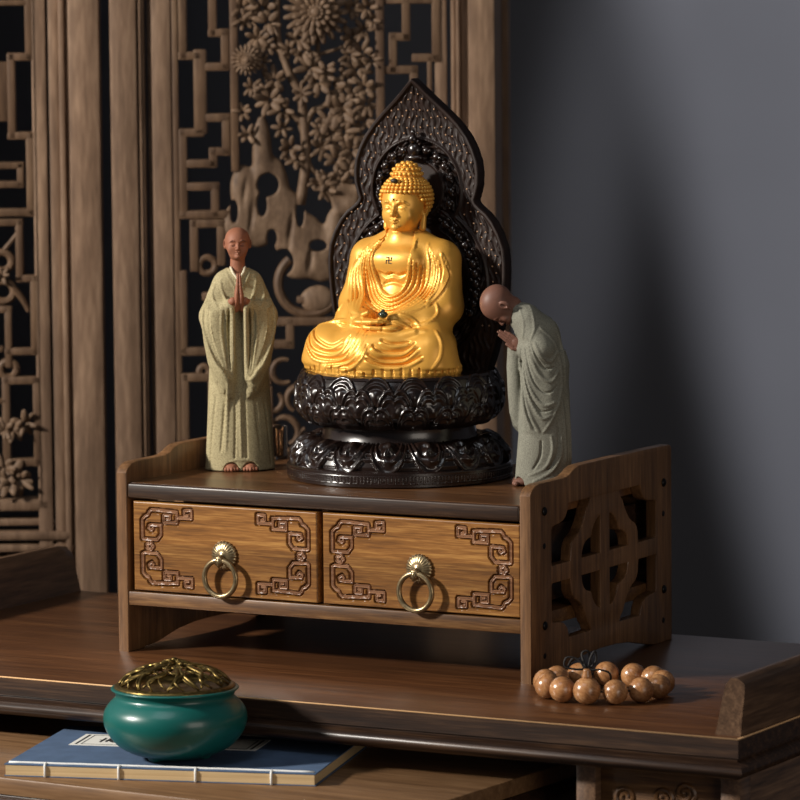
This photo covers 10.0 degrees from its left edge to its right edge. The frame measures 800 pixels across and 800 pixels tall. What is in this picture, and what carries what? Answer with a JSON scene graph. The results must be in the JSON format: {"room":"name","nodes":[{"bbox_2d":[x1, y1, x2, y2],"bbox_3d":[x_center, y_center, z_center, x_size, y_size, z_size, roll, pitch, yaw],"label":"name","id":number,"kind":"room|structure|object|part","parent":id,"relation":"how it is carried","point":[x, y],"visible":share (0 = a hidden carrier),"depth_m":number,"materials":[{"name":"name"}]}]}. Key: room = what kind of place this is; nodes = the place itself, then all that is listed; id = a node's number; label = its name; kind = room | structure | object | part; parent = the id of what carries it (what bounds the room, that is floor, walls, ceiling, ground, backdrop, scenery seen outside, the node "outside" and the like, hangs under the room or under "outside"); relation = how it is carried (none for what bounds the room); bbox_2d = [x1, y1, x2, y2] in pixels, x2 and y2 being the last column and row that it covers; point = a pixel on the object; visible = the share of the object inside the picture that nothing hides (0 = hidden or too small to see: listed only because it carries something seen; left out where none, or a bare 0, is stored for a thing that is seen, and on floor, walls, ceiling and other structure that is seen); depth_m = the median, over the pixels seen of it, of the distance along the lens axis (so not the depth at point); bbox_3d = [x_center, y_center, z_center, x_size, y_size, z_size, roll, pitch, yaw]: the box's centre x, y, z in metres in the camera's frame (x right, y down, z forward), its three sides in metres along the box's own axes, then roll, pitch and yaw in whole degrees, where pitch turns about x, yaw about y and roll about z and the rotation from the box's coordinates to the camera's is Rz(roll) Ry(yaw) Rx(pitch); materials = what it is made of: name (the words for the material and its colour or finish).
{"room":"home shrine room","nodes":[
{"label":"home shrine room","id":0,"kind":"room"},
{"bbox_2d":[0,0,799,643],"bbox_3d":[-0.005,-0.563,6.527,5.200,2.800,0.101,-1,6,0],"label":"wall","id":1,"kind":"structure","parent":0,"point":[655,144],"depth_m":6.51,"materials":[{"name":"grey paint"}]},
{"bbox_3d":[0.045,1.114,4.145,8.000,0.050,9.500,3,7,29],"label":"floor","id":2,"kind":"structure","parent":0,"visible":0},
{"bbox_2d":[0,0,109,592],"bbox_3d":[-0.437,0.169,5.210,0.207,1.620,0.048,-1,6,0],"label":"screen","id":3,"kind":"object","parent":2,"relation":"on","point":[71,70],"visible":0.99,"depth_m":5.17,"materials":[{"name":"brown wood"}]},
{"bbox_3d":[-0.449,0.258,5.226,0.150,0.166,0.022,-1,6,0],"label":"rail","id":4,"kind":"part","parent":3,"relation":"part of","materials":[{"name":"brown wood"}]},
{"bbox_3d":[-0.461,0.119,5.208,0.125,0.014,0.030,-1,6,0],"label":"rail","id":5,"kind":"part","parent":3,"relation":"part of","materials":[{"name":"brown wood"}]},
{"bbox_3d":[-0.454,0.138,5.213,0.139,0.008,0.028,-1,6,0],"label":"rail","id":6,"kind":"part","parent":3,"relation":"part of","materials":[{"name":"brown wood"}]},
{"bbox_3d":[-0.449,0.153,5.210,0.148,0.010,0.034,-1,6,0],"label":"rail","id":7,"kind":"part","parent":3,"relation":"part of","materials":[{"name":"brown wood"}]},
{"bbox_3d":[-0.447,0.168,5.213,0.152,0.009,0.030,-1,6,0],"label":"rail","id":8,"kind":"part","parent":3,"relation":"part of","materials":[{"name":"brown wood"}]},
{"bbox_3d":[-0.402,0.169,5.213,0.016,1.620,0.030,-1,6,0],"label":"post","id":9,"kind":"part","parent":3,"relation":"part of","materials":[{"name":"brown wood"}]},
{"bbox_3d":[-0.386,0.168,5.214,0.012,1.620,0.028,-1,6,0],"label":"post","id":10,"kind":"part","parent":3,"relation":"part of","materials":[{"name":"brown wood"}]},
{"bbox_3d":[-0.377,0.169,5.212,0.007,1.620,0.032,-1,6,0],"label":"post","id":11,"kind":"part","parent":3,"relation":"part of","materials":[{"name":"brown wood"}]},
{"bbox_3d":[-0.371,0.168,5.215,0.004,1.620,0.022,-1,6,0],"label":"post","id":12,"kind":"part","parent":3,"relation":"part of","materials":[{"name":"brown wood"}]},
{"bbox_3d":[-0.351,0.168,5.213,0.035,1.620,0.040,-1,6,0],"label":"post","id":13,"kind":"part","parent":3,"relation":"part of","materials":[{"name":"brown wood"}]},
{"bbox_2d":[0,714,576,799],"bbox_3d":[-0.168,0.694,4.389,0.702,0.740,0.520,3,7,32],"label":"table","id":14,"kind":"object","parent":2,"relation":"on","point":[374,773],"visible":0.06,"depth_m":4.16,"materials":[{"name":"brown wood"}]},
{"bbox_2d":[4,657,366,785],"bbox_3d":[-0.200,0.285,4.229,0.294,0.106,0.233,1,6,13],"label":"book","id":15,"kind":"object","parent":14,"relation":"on","point":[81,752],"depth_m":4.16,"materials":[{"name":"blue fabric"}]},
{"bbox_3d":[-0.207,0.283,4.195,0.132,0.094,0.132,-4,7,-33],"label":"incense burner","id":16,"kind":"part","parent":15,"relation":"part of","materials":[{"name":"teal ceramic"}]},
{"bbox_3d":[-0.207,0.262,4.193,0.113,0.004,0.113,3,7,29],"label":"lid","id":17,"kind":"part","parent":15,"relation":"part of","materials":[{"name":"gold metal"}]},
{"bbox_3d":[-0.171,0.351,4.353,0.702,0.018,0.520,3,7,32],"label":"edge moulding","id":18,"kind":"part","parent":14,"relation":"part of","materials":[{"name":"brown wood"}]},
{"bbox_2d":[109,0,496,551],"bbox_3d":[-0.105,0.167,5.203,0.434,1.620,0.059,-1,6,0],"label":"screen","id":19,"kind":"object","parent":2,"relation":"on","point":[472,21],"visible":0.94,"depth_m":5.15,"materials":[{"name":"brown wood"}]},
{"bbox_3d":[-0.307,0.168,5.212,0.030,1.620,0.036,-1,6,0],"label":"post","id":20,"kind":"part","parent":19,"relation":"part of","materials":[{"name":"brown wood"}]},
{"bbox_3d":[-0.288,0.168,5.205,0.003,1.620,0.020,-1,6,0],"label":"post","id":21,"kind":"part","parent":19,"relation":"part of","materials":[{"name":"brown wood"}]},
{"bbox_3d":[-0.287,0.168,5.214,0.008,1.620,0.028,-1,6,0],"label":"post","id":22,"kind":"part","parent":19,"relation":"part of","materials":[{"name":"brown wood"}]},
{"bbox_3d":[-0.278,0.167,5.221,0.005,1.620,0.014,-1,6,0],"label":"post","id":23,"kind":"part","parent":19,"relation":"part of","materials":[{"name":"brown wood"}]},
{"bbox_3d":[-0.264,0.167,5.213,0.022,1.620,0.030,-1,6,0],"label":"post","id":24,"kind":"part","parent":19,"relation":"part of","materials":[{"name":"brown wood"}]},
{"bbox_3d":[0.051,0.165,5.213,0.015,1.620,0.026,-1,6,0],"label":"post","id":25,"kind":"part","parent":19,"relation":"part of","materials":[{"name":"brown wood"}]},
{"bbox_3d":[0.065,0.164,5.213,0.006,1.620,0.026,-1,6,0],"label":"post","id":26,"kind":"part","parent":19,"relation":"part of","materials":[{"name":"brown wood"}]},
{"bbox_3d":[0.070,0.165,5.209,0.004,1.620,0.030,-1,6,0],"label":"post","id":27,"kind":"part","parent":19,"relation":"part of","materials":[{"name":"brown wood"}]},
{"bbox_3d":[0.077,0.164,5.215,0.009,1.620,0.026,-1,6,0],"label":"post","id":28,"kind":"part","parent":19,"relation":"part of","materials":[{"name":"brown wood"}]},
{"bbox_3d":[0.097,0.164,5.212,0.030,1.620,0.040,-1,6,0],"label":"post","id":29,"kind":"part","parent":19,"relation":"part of","materials":[{"name":"brown wood"}]},
{"bbox_2d":[0,546,799,799],"bbox_3d":[-0.031,0.623,4.514,1.056,0.852,0.531,3,7,29],"label":"desk","id":30,"kind":"object","parent":2,"relation":"on","point":[728,728],"visible":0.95,"depth_m":4.30,"materials":[{"name":"brown wood"}]},
{"bbox_2d":[116,424,671,683],"bbox_3d":[-0.007,0.147,4.527,0.464,0.197,0.318,3,7,29],"label":"base cabinet","id":31,"kind":"object","parent":30,"relation":"on","point":[590,539],"visible":0.99,"depth_m":4.42,"materials":[{"name":"brown wood"}]},
{"bbox_3d":[-0.200,0.137,4.640,0.012,0.197,0.306,3,7,29],"label":"panel","id":32,"kind":"part","parent":31,"relation":"part of","materials":[{"name":"brown wood"}]},
{"bbox_3d":[-0.175,0.174,4.446,0.041,0.041,0.005,3,7,29],"label":"ring pull","id":33,"kind":"part","parent":31,"relation":"part of","materials":[{"name":"brown metal"}]},
{"bbox_3d":[-0.172,0.152,4.449,0.030,0.030,0.007,3,7,29],"label":"handle plate","id":34,"kind":"part","parent":31,"relation":"part of","materials":[{"name":"brown metal"}]},
{"bbox_3d":[-0.168,0.147,4.458,0.209,0.088,0.014,3,7,29],"label":"drawer","id":35,"kind":"part","parent":31,"relation":"part of","materials":[{"name":"brown wood"}]},
{"bbox_2d":[199,227,277,471],"bbox_3d":[-0.162,-0.052,4.589,0.080,0.244,0.055,-1,6,-4],"label":"figurine","id":36,"kind":"object","parent":31,"relation":"on","point":[238,315],"visible":1,"depth_m":4.58,"materials":[{"name":"ceramic"}]},
{"bbox_2d":[272,425,287,458],"bbox_3d":[-0.124,0.043,4.691,0.018,0.034,0.018,3,7,29],"label":"glass tumbler","id":37,"kind":"object","parent":31,"relation":"on","point":[279,431],"visible":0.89,"depth_m":4.68,"materials":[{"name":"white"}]},
{"bbox_2d":[287,78,512,488],"bbox_3d":[-0.002,-0.120,4.516,0.225,0.393,0.225,3,7,32],"label":"statue","id":38,"kind":"object","parent":31,"relation":"on","point":[399,384],"visible":0.99,"depth_m":4.49,"materials":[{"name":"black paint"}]},
{"bbox_3d":[0.015,0.183,4.341,0.041,0.041,0.005,3,7,29],"label":"ring pull","id":39,"kind":"part","parent":31,"relation":"part of","materials":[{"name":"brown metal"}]},
{"bbox_3d":[0.017,0.161,4.344,0.030,0.030,0.007,3,7,29],"label":"handle plate","id":40,"kind":"part","parent":31,"relation":"part of","materials":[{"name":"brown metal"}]},
{"bbox_3d":[0.023,0.156,4.353,0.214,0.088,0.014,3,7,29],"label":"drawer","id":41,"kind":"part","parent":31,"relation":"part of","materials":[{"name":"brown wood"}]},
{"bbox_2d":[480,284,571,485],"bbox_3d":[0.123,-0.015,4.443,0.090,0.196,0.061,-1,6,0],"label":"figurine","id":42,"kind":"object","parent":31,"relation":"on","point":[538,366],"visible":0.94,"depth_m":4.43,"materials":[{"name":"ceramic"}]},
{"bbox_3d":[0.192,0.155,4.424,0.012,0.197,0.306,3,7,29],"label":"panel","id":43,"kind":"part","parent":31,"relation":"part of","materials":[{"name":"brown wood"}]},
{"bbox_3d":[0.065,0.124,4.655,0.437,0.093,0.008,3,7,29],"label":"panel","id":44,"kind":"part","parent":31,"relation":"part of","materials":[{"name":"brown wood"}]},
{"bbox_3d":[-0.034,0.279,4.479,1.056,0.020,0.531,3,7,29],"label":"edge moulding","id":45,"kind":"part","parent":30,"relation":"part of","materials":[{"name":"brown wood"}]},
{"bbox_3d":[0.176,0.703,4.150,0.020,0.764,0.023,3,7,29],"label":"corner post","id":46,"kind":"part","parent":30,"relation":"part of","materials":[{"name":"brown wood"}]},
{"bbox_2d":[533,650,674,704],"bbox_3d":[0.189,0.250,4.229,0.132,0.049,0.123,-1,6,0],"label":"bracelet","id":47,"kind":"object","parent":30,"relation":"on","point":[558,683],"visible":1,"depth_m":4.19,"materials":[{"name":"brown wood"}]},
{"bbox_3d":[0.189,0.245,4.229,0.111,0.039,0.102,-1,6,0],"label":"cord","id":48,"kind":"part","parent":47,"relation":"part of","materials":[{"name":"black fabric"}]},
{"bbox_3d":[0.301,0.709,4.081,0.020,0.764,0.023,3,7,29],"label":"corner post","id":49,"kind":"part","parent":30,"relation":"part of","materials":[{"name":"brown wood"}]},
{"bbox_2d":[494,0,511,458],"bbox_3d":[0.111,0.140,5.445,0.030,1.620,0.420,0,6,4],"label":"screen","id":50,"kind":"object","parent":2,"relation":"on","point":[502,7],"visible":0.02,"depth_m":5.56,"materials":[{"name":"brown wood"}]},
{"bbox_3d":[0.099,0.159,5.262,0.030,1.620,0.050,0,6,4],"label":"post","id":51,"kind":"part","parent":50,"relation":"part of","materials":[{"name":"brown wood"}]},
{"bbox_3d":[0.112,0.140,5.450,0.012,1.620,0.330,0,6,4],"label":"panel","id":52,"kind":"part","parent":50,"relation":"part of","materials":[{"name":"brown wood"}]},
{"bbox_3d":[0.123,0.121,5.634,0.030,1.620,0.040,0,6,4],"label":"post","id":53,"kind":"part","parent":50,"relation":"part of","materials":[{"name":"brown wood"}]}
]}

